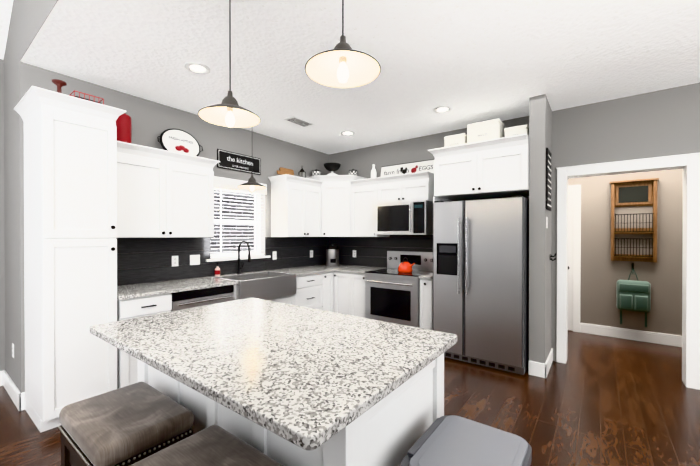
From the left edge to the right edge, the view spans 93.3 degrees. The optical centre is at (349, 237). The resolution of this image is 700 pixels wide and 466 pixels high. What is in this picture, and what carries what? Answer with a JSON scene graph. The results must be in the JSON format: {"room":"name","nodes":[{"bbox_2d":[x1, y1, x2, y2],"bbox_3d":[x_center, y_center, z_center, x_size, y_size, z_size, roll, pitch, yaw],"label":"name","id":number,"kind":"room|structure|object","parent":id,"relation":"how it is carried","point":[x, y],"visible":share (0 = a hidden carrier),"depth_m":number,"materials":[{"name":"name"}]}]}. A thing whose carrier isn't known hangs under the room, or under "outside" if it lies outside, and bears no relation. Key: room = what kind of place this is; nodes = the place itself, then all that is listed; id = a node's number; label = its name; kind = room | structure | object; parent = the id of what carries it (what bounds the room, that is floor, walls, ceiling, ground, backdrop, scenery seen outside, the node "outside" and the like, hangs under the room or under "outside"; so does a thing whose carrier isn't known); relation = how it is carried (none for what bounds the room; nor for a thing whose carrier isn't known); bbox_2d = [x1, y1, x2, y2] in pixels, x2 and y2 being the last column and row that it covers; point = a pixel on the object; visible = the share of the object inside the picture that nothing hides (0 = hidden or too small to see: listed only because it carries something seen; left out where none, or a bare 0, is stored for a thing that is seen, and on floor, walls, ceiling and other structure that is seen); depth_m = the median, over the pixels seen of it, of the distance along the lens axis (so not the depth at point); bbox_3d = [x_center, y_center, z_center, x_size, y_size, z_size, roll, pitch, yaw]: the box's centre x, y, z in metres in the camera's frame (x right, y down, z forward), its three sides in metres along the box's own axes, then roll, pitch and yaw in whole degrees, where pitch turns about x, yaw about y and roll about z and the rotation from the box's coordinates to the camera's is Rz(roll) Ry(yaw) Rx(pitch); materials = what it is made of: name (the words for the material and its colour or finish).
{"room":"kitchen","nodes":[
{"label":"kitchen","id":0,"kind":"room"},
{"bbox_2d":[0,304,3,370],"bbox_3d":[-5.153,-0.124,0.628,0.150,3.020,6.240,0,0,37],"label":"wall","id":1,"kind":"structure","parent":0,"point":[1,305],"depth_m":3.06,"materials":[{"name":"grey paint"}]},
{"bbox_2d":[0,0,12,59],"bbox_3d":[-2.257,-4.077,-1.571,7.400,5.108,6.240,0,0,37],"label":"ceiling","id":2,"kind":"structure","parent":0,"point":[5,10],"depth_m":2.85,"materials":[{"name":"white paint"}]},
{"bbox_2d":[0,0,57,387],"bbox_3d":[1.063,-2.610,-0.065,10.900,8.000,0.150,0,0,37],"label":"wall","id":3,"kind":"structure","parent":0,"point":[28,18],"depth_m":2.86,"materials":[{"name":"grey paint"}]},
{"bbox_2d":[1,370,24,410],"bbox_3d":[-2.894,1.306,2.840,0.726,0.140,0.040,0,0,37],"label":"baseboard","id":4,"kind":"structure","parent":3,"relation":"attached to","point":[17,396],"depth_m":2.75,"materials":[{"name":"white wood"}]},
{"bbox_2d":[16,62,328,392],"bbox_3d":[-1.501,-0.016,4.232,0.150,2.770,3.910,0,0,37],"label":"wall","id":5,"kind":"structure","parent":0,"point":[151,121],"depth_m":3.46,"materials":[{"name":"grey paint"}]},
{"bbox_2d":[117,141,219,237],"bbox_3d":[-1.875,-0.413,3.295,0.373,0.832,1.043,0,0,37],"label":"upper cabinet","id":6,"kind":"object","parent":5,"relation":"attached to","point":[161,193],"visible":0.81,"depth_m":3.16,"materials":[{"name":"white paint"}]},
{"bbox_2d":[116,113,130,142],"bbox_3d":[-2.096,-0.979,3.029,0.156,0.302,0.156,0,0,37],"label":"decorative canister","id":7,"kind":"object","parent":6,"relation":"on","point":[123,123],"visible":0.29,"depth_m":2.98,"materials":[{"name":"red ceramic"}]},
{"bbox_2d":[157,128,202,156],"bbox_3d":[-1.820,-0.999,3.560,0.087,0.339,0.477,0,0,37],"label":"tray","id":8,"kind":"object","parent":6,"relation":"on","point":[178,141],"visible":0.98,"depth_m":3.54,"materials":[{"name":"white"}]},
{"bbox_2d":[116,237,327,285],"bbox_3d":[-1.340,0.228,4.306,0.013,0.456,3.296,0,0,37],"label":"backsplash","id":9,"kind":"structure","parent":5,"relation":"attached to","point":[296,249],"depth_m":3.70,"materials":[{"name":"black tile"}]},
{"bbox_2d":[172,256,177,266],"bbox_3d":[-1.887,0.257,3.566,0.007,0.114,0.070,0,0,37],"label":"electrical outlet","id":10,"kind":"object","parent":9,"relation":"attached to","point":[174,260],"visible":1,"depth_m":3.56,"materials":[{"name":"white plastic"}]},
{"bbox_2d":[190,255,199,264],"bbox_3d":[-1.754,0.256,3.741,0.008,0.114,0.116,0,0,37],"label":"light switch","id":11,"kind":"object","parent":9,"relation":"attached to","point":[194,259],"visible":1,"depth_m":3.74,"materials":[{"name":"white plastic"}]},
{"bbox_2d":[273,251,276,259],"bbox_3d":[-1.062,0.257,4.660,0.007,0.114,0.070,0,0,37],"label":"electrical outlet","id":12,"kind":"object","parent":9,"relation":"attached to","point":[274,255],"visible":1,"depth_m":4.66,"materials":[{"name":"white plastic"}]},
{"bbox_2d":[206,176,270,261],"bbox_3d":[-1.446,-0.221,4.250,0.175,1.010,0.927,0,0,37],"label":"kitchen window","id":13,"kind":"structure","parent":5,"relation":"in","point":[221,184],"depth_m":4.22,"materials":[{"name":"white"}]},
{"bbox_2d":[217,149,260,174],"bbox_3d":[-1.401,-0.951,4.215,0.020,0.220,0.630,0,0,37],"label":"wall sign","id":14,"kind":"object","parent":5,"relation":"attached to","point":[229,160],"visible":0.96,"depth_m":4.19,"materials":[{"name":"black wood"}]},
{"bbox_2d":[268,174,322,236],"bbox_3d":[-0.770,-0.420,4.762,0.373,0.832,0.729,0,0,37],"label":"upper cabinet","id":15,"kind":"object","parent":5,"relation":"attached to","point":[295,206],"visible":1,"depth_m":4.58,"materials":[{"name":"white paint"}]},
{"bbox_2d":[277,167,293,174],"bbox_3d":[-0.931,-0.920,4.793,0.059,0.169,0.320,0,0,37],"label":"cutting board","id":16,"kind":"object","parent":15,"relation":"on","point":[282,171],"visible":0.56,"depth_m":4.78,"materials":[{"name":"brown wood"}]},
{"bbox_2d":[299,166,305,177],"bbox_3d":[-0.708,-0.948,4.889,0.110,0.223,0.110,0,0,37],"label":"figurine","id":17,"kind":"object","parent":15,"relation":"on","point":[302,172],"visible":0.77,"depth_m":4.87,"materials":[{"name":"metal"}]},
{"bbox_2d":[0,331,699,465],"bbox_3d":[0.636,1.414,1.133,13.000,0.060,14.000,0,0,37],"label":"floor","id":18,"kind":"structure","parent":0,"point":[597,400],"depth_m":2.64,"materials":[{"name":"brown wood"}]},
{"bbox_2d":[14,86,125,432],"bbox_3d":[-2.210,0.183,2.620,0.653,2.387,0.550,0,0,37],"label":"pantry cabinet","id":19,"kind":"object","parent":18,"relation":"on","point":[70,220],"visible":0.9,"depth_m":2.43,"materials":[{"name":"white paint"}]},
{"bbox_2d":[52,79,66,93],"bbox_3d":[-2.115,-1.072,2.405,0.082,0.125,0.084,0,0,37],"label":"candlestick","id":20,"kind":"object","parent":19,"relation":"on","point":[58,83],"visible":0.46,"depth_m":2.39,"materials":[{"name":"red wood"}]},
{"bbox_2d":[69,91,103,104],"bbox_3d":[-2.037,-1.050,2.558,0.125,0.077,0.185,0,0,37],"label":"wire basket","id":21,"kind":"object","parent":19,"relation":"on","point":[84,98],"visible":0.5,"depth_m":2.52,"materials":[{"name":"red metal"}]},
{"bbox_2d":[58,382,193,465],"bbox_3d":[-0.943,1.053,1.395,0.574,0.666,0.391,0,0,37],"label":"stool","id":22,"kind":"object","parent":18,"relation":"on","point":[129,425],"visible":1,"depth_m":1.31,"materials":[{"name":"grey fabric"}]},
{"bbox_2d":[117,293,164,388],"bbox_3d":[-1.960,0.935,2.985,0.618,0.880,0.400,0,0,37],"label":"base cabinet","id":23,"kind":"object","parent":18,"relation":"on","point":[127,365],"depth_m":2.71,"materials":[{"name":"white paint"}]},
{"bbox_2d":[117,277,236,300],"bbox_3d":[-1.753,0.518,3.236,0.643,0.112,1.080,0,0,37],"label":"countertop","id":24,"kind":"structure","parent":23,"relation":"on","point":[151,289],"depth_m":3.10,"materials":[{"name":"grey stone"}]},
{"bbox_2d":[215,262,219,275],"bbox_3d":[-1.569,0.378,3.915,0.066,0.160,0.061,0,0,37],"label":"soap bottle","id":25,"kind":"object","parent":24,"relation":"on","point":[217,270],"visible":0.98,"depth_m":3.90,"materials":[{"name":"red plastic"}]},
{"bbox_2d":[165,281,240,312],"bbox_3d":[-1.629,0.936,3.382,0.572,0.875,0.749,0,0,37],"label":"base cabinet","id":26,"kind":"object","parent":18,"relation":"on","point":[195,297],"depth_m":3.17,"materials":[{"name":"white paint"}]},
{"bbox_2d":[171,285,233,310],"bbox_3d":[-1.612,0.936,3.369,0.615,0.875,0.622,0,0,37],"label":"dishwasher","id":27,"kind":"object","parent":26,"relation":"in","point":[182,299],"depth_m":3.17,"materials":[{"name":"silver metal"}]},
{"bbox_2d":[130,425,282,465],"bbox_3d":[-0.426,1.054,1.018,0.574,0.666,0.391,0,0,37],"label":"stool","id":28,"kind":"object","parent":18,"relation":"on","point":[214,445],"visible":1,"depth_m":1.10,"materials":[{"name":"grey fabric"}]},
{"bbox_2d":[273,293,296,304],"bbox_3d":[-1.199,1.050,3.996,0.618,0.640,0.870,0,0,37],"label":"base cabinet","id":29,"kind":"object","parent":18,"relation":"on","point":[288,300],"depth_m":4.07,"materials":[{"name":"white paint"}]},
{"bbox_2d":[257,273,320,309],"bbox_3d":[-0.780,0.928,4.551,0.618,0.880,0.639,0,0,37],"label":"base cabinet","id":30,"kind":"object","parent":18,"relation":"on","point":[308,289],"depth_m":4.26,"materials":[{"name":"white paint"}]},
{"bbox_2d":[241,289,292,300],"bbox_3d":[-1.124,0.701,3.945,0.514,0.020,0.774,0,0,37],"label":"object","id":31,"kind":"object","parent":30,"relation":"on","point":[265,294],"depth_m":3.73,"materials":[{"name":"grey metal"}]},
{"bbox_2d":[237,241,250,273],"bbox_3d":[-1.296,0.249,4.106,0.255,0.418,0.109,0,0,37],"label":"faucet","id":32,"kind":"object","parent":31,"relation":"on","point":[249,255],"depth_m":4.13,"materials":[{"name":"black metal"}]},
{"bbox_2d":[261,265,348,276],"bbox_3d":[-0.520,0.470,4.874,0.643,0.032,1.403,0,0,37],"label":"countertop","id":33,"kind":"structure","parent":30,"relation":"on","point":[304,271],"depth_m":4.54,"materials":[{"name":"grey stone"}]},
{"bbox_2d":[326,244,338,265],"bbox_3d":[-0.277,0.277,5.230,0.215,0.349,0.215,0,0,37],"label":"coffee maker","id":34,"kind":"object","parent":33,"relation":"on","point":[332,255],"depth_m":5.14,"materials":[{"name":"silver metal"}]},
{"bbox_2d":[137,350,446,465],"bbox_3d":[-0.361,0.941,1.735,1.480,0.880,0.805,0,0,37],"label":"kitchen island","id":35,"kind":"object","parent":18,"relation":"on","point":[384,436],"depth_m":1.28,"materials":[{"name":"white paint"}]},
{"bbox_2d":[90,298,456,453],"bbox_3d":[-0.426,0.483,1.659,1.604,0.034,1.020,0,0,37],"label":"island countertop","id":36,"kind":"structure","parent":35,"relation":"on","point":[302,375],"depth_m":1.30,"materials":[{"name":"white stone"}]},
{"bbox_2d":[321,269,332,311],"bbox_3d":[-0.521,0.926,4.844,0.680,0.880,0.260,0,0,37],"label":"base cabinet","id":37,"kind":"object","parent":18,"relation":"on","point":[326,278],"depth_m":4.67,"materials":[{"name":"white paint"}]},
{"bbox_2d":[333,269,352,315],"bbox_3d":[0.062,0.926,4.890,0.360,0.880,0.679,0,0,37],"label":"base cabinet","id":38,"kind":"object","parent":18,"relation":"on","point":[338,289],"depth_m":4.67,"materials":[{"name":"white paint"}]},
{"bbox_2d":[341,265,380,272],"bbox_3d":[0.183,0.470,4.820,0.545,0.032,0.643,0,0,37],"label":"countertop","id":39,"kind":"structure","parent":38,"relation":"on","point":[352,268],"depth_m":4.67,"materials":[{"name":"grey stone"}]},
{"bbox_2d":[353,269,378,317],"bbox_3d":[0.269,0.927,4.773,0.349,0.880,0.618,0,0,37],"label":"base cabinet","id":40,"kind":"object","parent":18,"relation":"on","point":[358,278],"depth_m":4.51,"materials":[{"name":"white paint"}]},
{"bbox_2d":[365,251,432,327],"bbox_3d":[0.677,0.786,4.393,0.756,1.165,0.695,0,0,37],"label":"range","id":41,"kind":"object","parent":18,"relation":"on","point":[392,294],"visible":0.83,"depth_m":4.20,"materials":[{"name":"silver metal"}]},
{"bbox_2d":[398,257,414,272],"bbox_3d":[0.734,0.356,4.284,0.229,0.197,0.190,0,0,37],"label":"kettle","id":42,"kind":"object","parent":41,"relation":"on","point":[405,267],"visible":0.98,"depth_m":4.23,"materials":[{"name":"orange"}]},
{"bbox_2d":[401,415,531,465],"bbox_3d":[0.427,1.063,1.145,0.380,0.641,0.430,0,0,37],"label":"trash can","id":43,"kind":"object","parent":18,"relation":"on","point":[451,440],"visible":1,"depth_m":1.17,"materials":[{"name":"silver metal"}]},
{"bbox_2d":[433,195,528,374],"bbox_3d":[1.499,0.469,3.742,0.940,1.765,0.738,0,0,37],"label":"refrigerator","id":44,"kind":"object","parent":18,"relation":"on","point":[481,279],"visible":0.92,"depth_m":3.44,"materials":[{"name":"grey metal"}]},
{"bbox_2d":[20,0,699,153],"bbox_3d":[3.652,-1.444,2.756,10.150,0.100,7.758,0,0,37],"label":"ceiling","id":45,"kind":"structure","parent":0,"point":[471,61],"depth_m":2.52,"materials":[{"name":"white paint"}]},
{"bbox_2d":[184,62,209,73],"bbox_3d":[-1.253,-1.387,2.717,0.196,0.009,0.196,0,0,37],"label":"recessed light","id":46,"kind":"object","parent":45,"relation":"in","point":[196,67],"visible":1,"depth_m":2.71,"materials":[{"name":"white"}]},
{"bbox_2d":[198,0,260,127],"bbox_3d":[-0.674,-1.003,1.858,0.333,0.769,0.333,0,0,37],"label":"pendant light","id":47,"kind":"object","parent":45,"relation":"hanging from","point":[228,111],"visible":1,"depth_m":1.86,"materials":[{"name":"grey metal"}]},
{"bbox_2d":[238,175,265,191],"bbox_3d":[-1.168,-0.971,3.945,0.328,0.854,0.328,0,0,37],"label":"pendant light","id":48,"kind":"object","parent":45,"relation":"hanging from","point":[251,184],"visible":0.79,"depth_m":3.92,"materials":[{"name":"grey metal"}]},
{"bbox_2d":[284,116,313,126],"bbox_3d":[-0.612,-1.394,4.000,0.170,0.008,0.340,0,0,37],"label":"ceiling vent","id":49,"kind":"object","parent":45,"relation":"in","point":[298,121],"visible":0.98,"depth_m":3.97,"materials":[{"name":"white metal"}]},
{"bbox_2d":[305,0,380,87],"bbox_3d":[-0.031,-1.031,1.449,0.333,0.709,0.333,0,0,37],"label":"pendant light","id":50,"kind":"object","parent":45,"relation":"hanging from","point":[342,64],"visible":1,"depth_m":1.46,"materials":[{"name":"grey metal"}]},
{"bbox_2d":[340,131,354,135],"bbox_3d":[-0.031,-1.396,4.439,0.196,0.009,0.196,0,0,37],"label":"recessed light","id":51,"kind":"object","parent":45,"relation":"in","point":[347,133],"visible":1,"depth_m":4.43,"materials":[{"name":"white"}]},
{"bbox_2d":[433,106,451,112],"bbox_3d":[1.007,-1.392,3.607,0.196,0.009,0.196,0,0,37],"label":"recessed light","id":52,"kind":"object","parent":45,"relation":"in","point":[442,109],"visible":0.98,"depth_m":3.61,"materials":[{"name":"white"}]},
{"bbox_2d":[329,83,699,360],"bbox_3d":[3.684,-0.009,2.680,10.000,2.770,0.150,0,0,37],"label":"wall","id":53,"kind":"structure","parent":0,"point":[664,122],"depth_m":3.42,"materials":[{"name":"grey paint"}]},
{"bbox_2d":[306,175,366,236],"bbox_3d":[-0.237,-0.464,5.142,0.768,0.917,0.628,0,0,37],"label":"upper cabinet","id":54,"kind":"object","parent":53,"relation":"attached to","point":[335,205],"visible":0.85,"depth_m":4.95,"materials":[{"name":"white paint"}]},
{"bbox_2d":[312,169,320,175],"bbox_3d":[-0.528,-0.997,5.178,0.133,0.147,0.133,0,0,37],"label":"canister","id":55,"kind":"object","parent":54,"relation":"on","point":[316,172],"visible":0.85,"depth_m":5.12,"materials":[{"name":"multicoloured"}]},
{"bbox_2d":[324,163,340,174],"bbox_3d":[-0.280,-1.033,5.191,0.270,0.220,0.270,0,0,37],"label":"bowl","id":56,"kind":"object","parent":54,"relation":"on","point":[332,167],"visible":0.81,"depth_m":5.11,"materials":[{"name":"black ceramic"}]},
{"bbox_2d":[349,169,356,175],"bbox_3d":[0.046,-0.997,5.159,0.133,0.147,0.133,0,0,37],"label":"canister","id":57,"kind":"object","parent":54,"relation":"on","point":[352,172],"visible":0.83,"depth_m":5.11,"materials":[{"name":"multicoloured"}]},
{"bbox_2d":[349,178,389,236],"bbox_3d":[0.291,-0.420,4.904,0.468,0.832,0.373,0,0,37],"label":"upper cabinet","id":58,"kind":"object","parent":53,"relation":"attached to","point":[364,196],"visible":0.75,"depth_m":4.79,"materials":[{"name":"white paint"}]},
{"bbox_2d":[371,164,376,177],"bbox_3d":[0.352,-0.960,4.917,0.090,0.246,0.090,0,0,37],"label":"bottle","id":59,"kind":"object","parent":58,"relation":"on","point":[373,173],"visible":0.65,"depth_m":4.89,"materials":[{"name":"white ceramic"}]},
{"bbox_2d":[328,235,432,267],"bbox_3d":[0.500,0.209,4.974,2.070,0.487,0.013,0,0,37],"label":"backsplash","id":60,"kind":"structure","parent":53,"relation":"attached to","point":[376,248],"depth_m":5.05,"materials":[{"name":"black tile"}]},
{"bbox_2d":[376,171,434,202],"bbox_3d":[0.782,-0.651,4.533,0.760,0.367,0.373,0,0,37],"label":"upper cabinet","id":61,"kind":"object","parent":53,"relation":"attached to","point":[417,186],"visible":0.9,"depth_m":4.37,"materials":[{"name":"white paint"}]},
{"bbox_2d":[400,167,406,173],"bbox_3d":[0.741,-0.900,4.548,0.106,0.130,0.060,0,0,37],"label":"rooster figurine","id":62,"kind":"object","parent":61,"relation":"on","point":[403,171],"visible":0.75,"depth_m":4.53,"materials":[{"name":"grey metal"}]},
{"bbox_2d":[375,200,432,234],"bbox_3d":[0.753,-0.249,4.497,0.756,0.430,0.469,0,0,37],"label":"over-the-range microwave","id":63,"kind":"object","parent":61,"relation":"attached to","point":[406,218],"visible":0.98,"depth_m":4.29,"materials":[{"name":"silver metal"}]},
{"bbox_2d":[381,159,434,176],"bbox_3d":[0.802,-0.947,4.700,0.840,0.224,0.056,0,0,37],"label":"sign","id":64,"kind":"object","parent":61,"relation":"on","point":[415,167],"visible":0.79,"depth_m":4.66,"materials":[{"name":"white wood"}]},
{"bbox_2d":[428,134,528,202],"bbox_3d":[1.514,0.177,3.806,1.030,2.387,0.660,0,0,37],"label":"upper cabinet","id":65,"kind":"object","parent":53,"relation":"attached to","point":[493,168],"visible":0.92,"depth_m":3.54,"materials":[{"name":"white paint"}]},
{"bbox_2d":[444,133,466,146],"bbox_3d":[1.290,-1.120,3.984,0.248,0.205,0.208,0,0,37],"label":"bin","id":66,"kind":"object","parent":65,"relation":"on","point":[457,139],"visible":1,"depth_m":3.89,"materials":[{"name":"white"}]},
{"bbox_2d":[467,119,503,142],"bbox_3d":[1.550,-1.159,3.781,0.348,0.285,0.258,0,0,37],"label":"bin","id":67,"kind":"object","parent":65,"relation":"on","point":[486,130],"visible":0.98,"depth_m":3.67,"materials":[{"name":"white"}]},
{"bbox_2d":[504,124,528,136],"bbox_3d":[1.817,-1.103,3.587,0.228,0.175,0.208,0,0,37],"label":"bin","id":68,"kind":"object","parent":65,"relation":"on","point":[516,130],"visible":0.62,"depth_m":3.50,"materials":[{"name":"white"}]},
{"bbox_2d":[556,153,699,389],"bbox_3d":[2.764,0.306,3.371,1.112,2.135,0.196,0,0,37],"label":"door frame","id":69,"kind":"structure","parent":53,"relation":"attached to","point":[689,164],"depth_m":3.10,"materials":[{"name":"white wood"}]},
{"bbox_2d":[529,94,551,363],"bbox_3d":[2.017,-0.013,3.492,0.140,2.770,0.560,0,0,37],"label":"wall","id":70,"kind":"structure","parent":0,"point":[540,233],"depth_m":3.28,"materials":[{"name":"grey paint"}]},
{"bbox_2d":[540,348,552,377],"bbox_3d":[2.062,1.303,3.454,0.046,0.140,0.576,0,0,37],"label":"baseboard","id":71,"kind":"structure","parent":70,"relation":"attached to","point":[544,368],"depth_m":3.26,"materials":[{"name":"white wood"}]},
{"bbox_2d":[546,148,550,210],"bbox_3d":[2.015,-0.577,3.353,0.017,0.600,0.320,0,0,37],"label":"wall sign","id":72,"kind":"object","parent":70,"relation":"attached to","point":[548,179],"visible":1,"depth_m":3.28,"materials":[{"name":"black"}]},
{"bbox_2d":[568,169,682,335],"bbox_3d":[3.668,-0.018,4.571,3.200,2.770,0.150,0,0,37],"label":"wall","id":73,"kind":"structure","parent":0,"point":[602,273],"depth_m":4.38,"materials":[{"name":"brown paint"}]},
{"bbox_2d":[568,185,580,332],"bbox_3d":[2.918,0.305,5.006,0.940,2.120,0.058,0,0,37],"label":"door","id":74,"kind":"structure","parent":73,"relation":"attached to","point":[574,237],"depth_m":4.78,"materials":[{"name":"white wood"}]},
{"bbox_2d":[580,323,681,346],"bbox_3d":[4.041,1.299,4.192,1.840,0.140,0.016,0,0,37],"label":"baseboard","id":75,"kind":"structure","parent":73,"relation":"attached to","point":[637,335],"depth_m":4.40,"materials":[{"name":"white wood"}]},
{"bbox_2d":[610,178,658,261],"bbox_3d":[3.731,-0.217,4.354,0.490,1.070,0.114,0,0,37],"label":"rack","id":76,"kind":"object","parent":73,"relation":"attached to","point":[638,192],"visible":1,"depth_m":4.35,"materials":[{"name":"brown wood"}]},
{"bbox_3d":[3.748,0.387,4.379,0.024,0.102,0.059,0,0,37],"label":"wall hook","id":77,"kind":"object","parent":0,"visible":0},
{"bbox_2d":[616,269,650,326],"bbox_3d":[3.702,0.788,4.321,0.340,0.761,0.170,0,0,37],"label":"backpack","id":78,"kind":"object","parent":77,"relation":"hanging from","point":[633,295],"visible":1,"depth_m":4.28,"materials":[{"name":"green fabric"}]},
{"label":"outside","id":79,"kind":"structure","parent":0,"visible":0},
{"bbox_2d":[210,190,254,253],"bbox_3d":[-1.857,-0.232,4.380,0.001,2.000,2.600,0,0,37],"label":"window blinds","id":80,"kind":"object","parent":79,"point":[240,232],"depth_m":4.68,"materials":[{"name":"plastic"}]}
]}

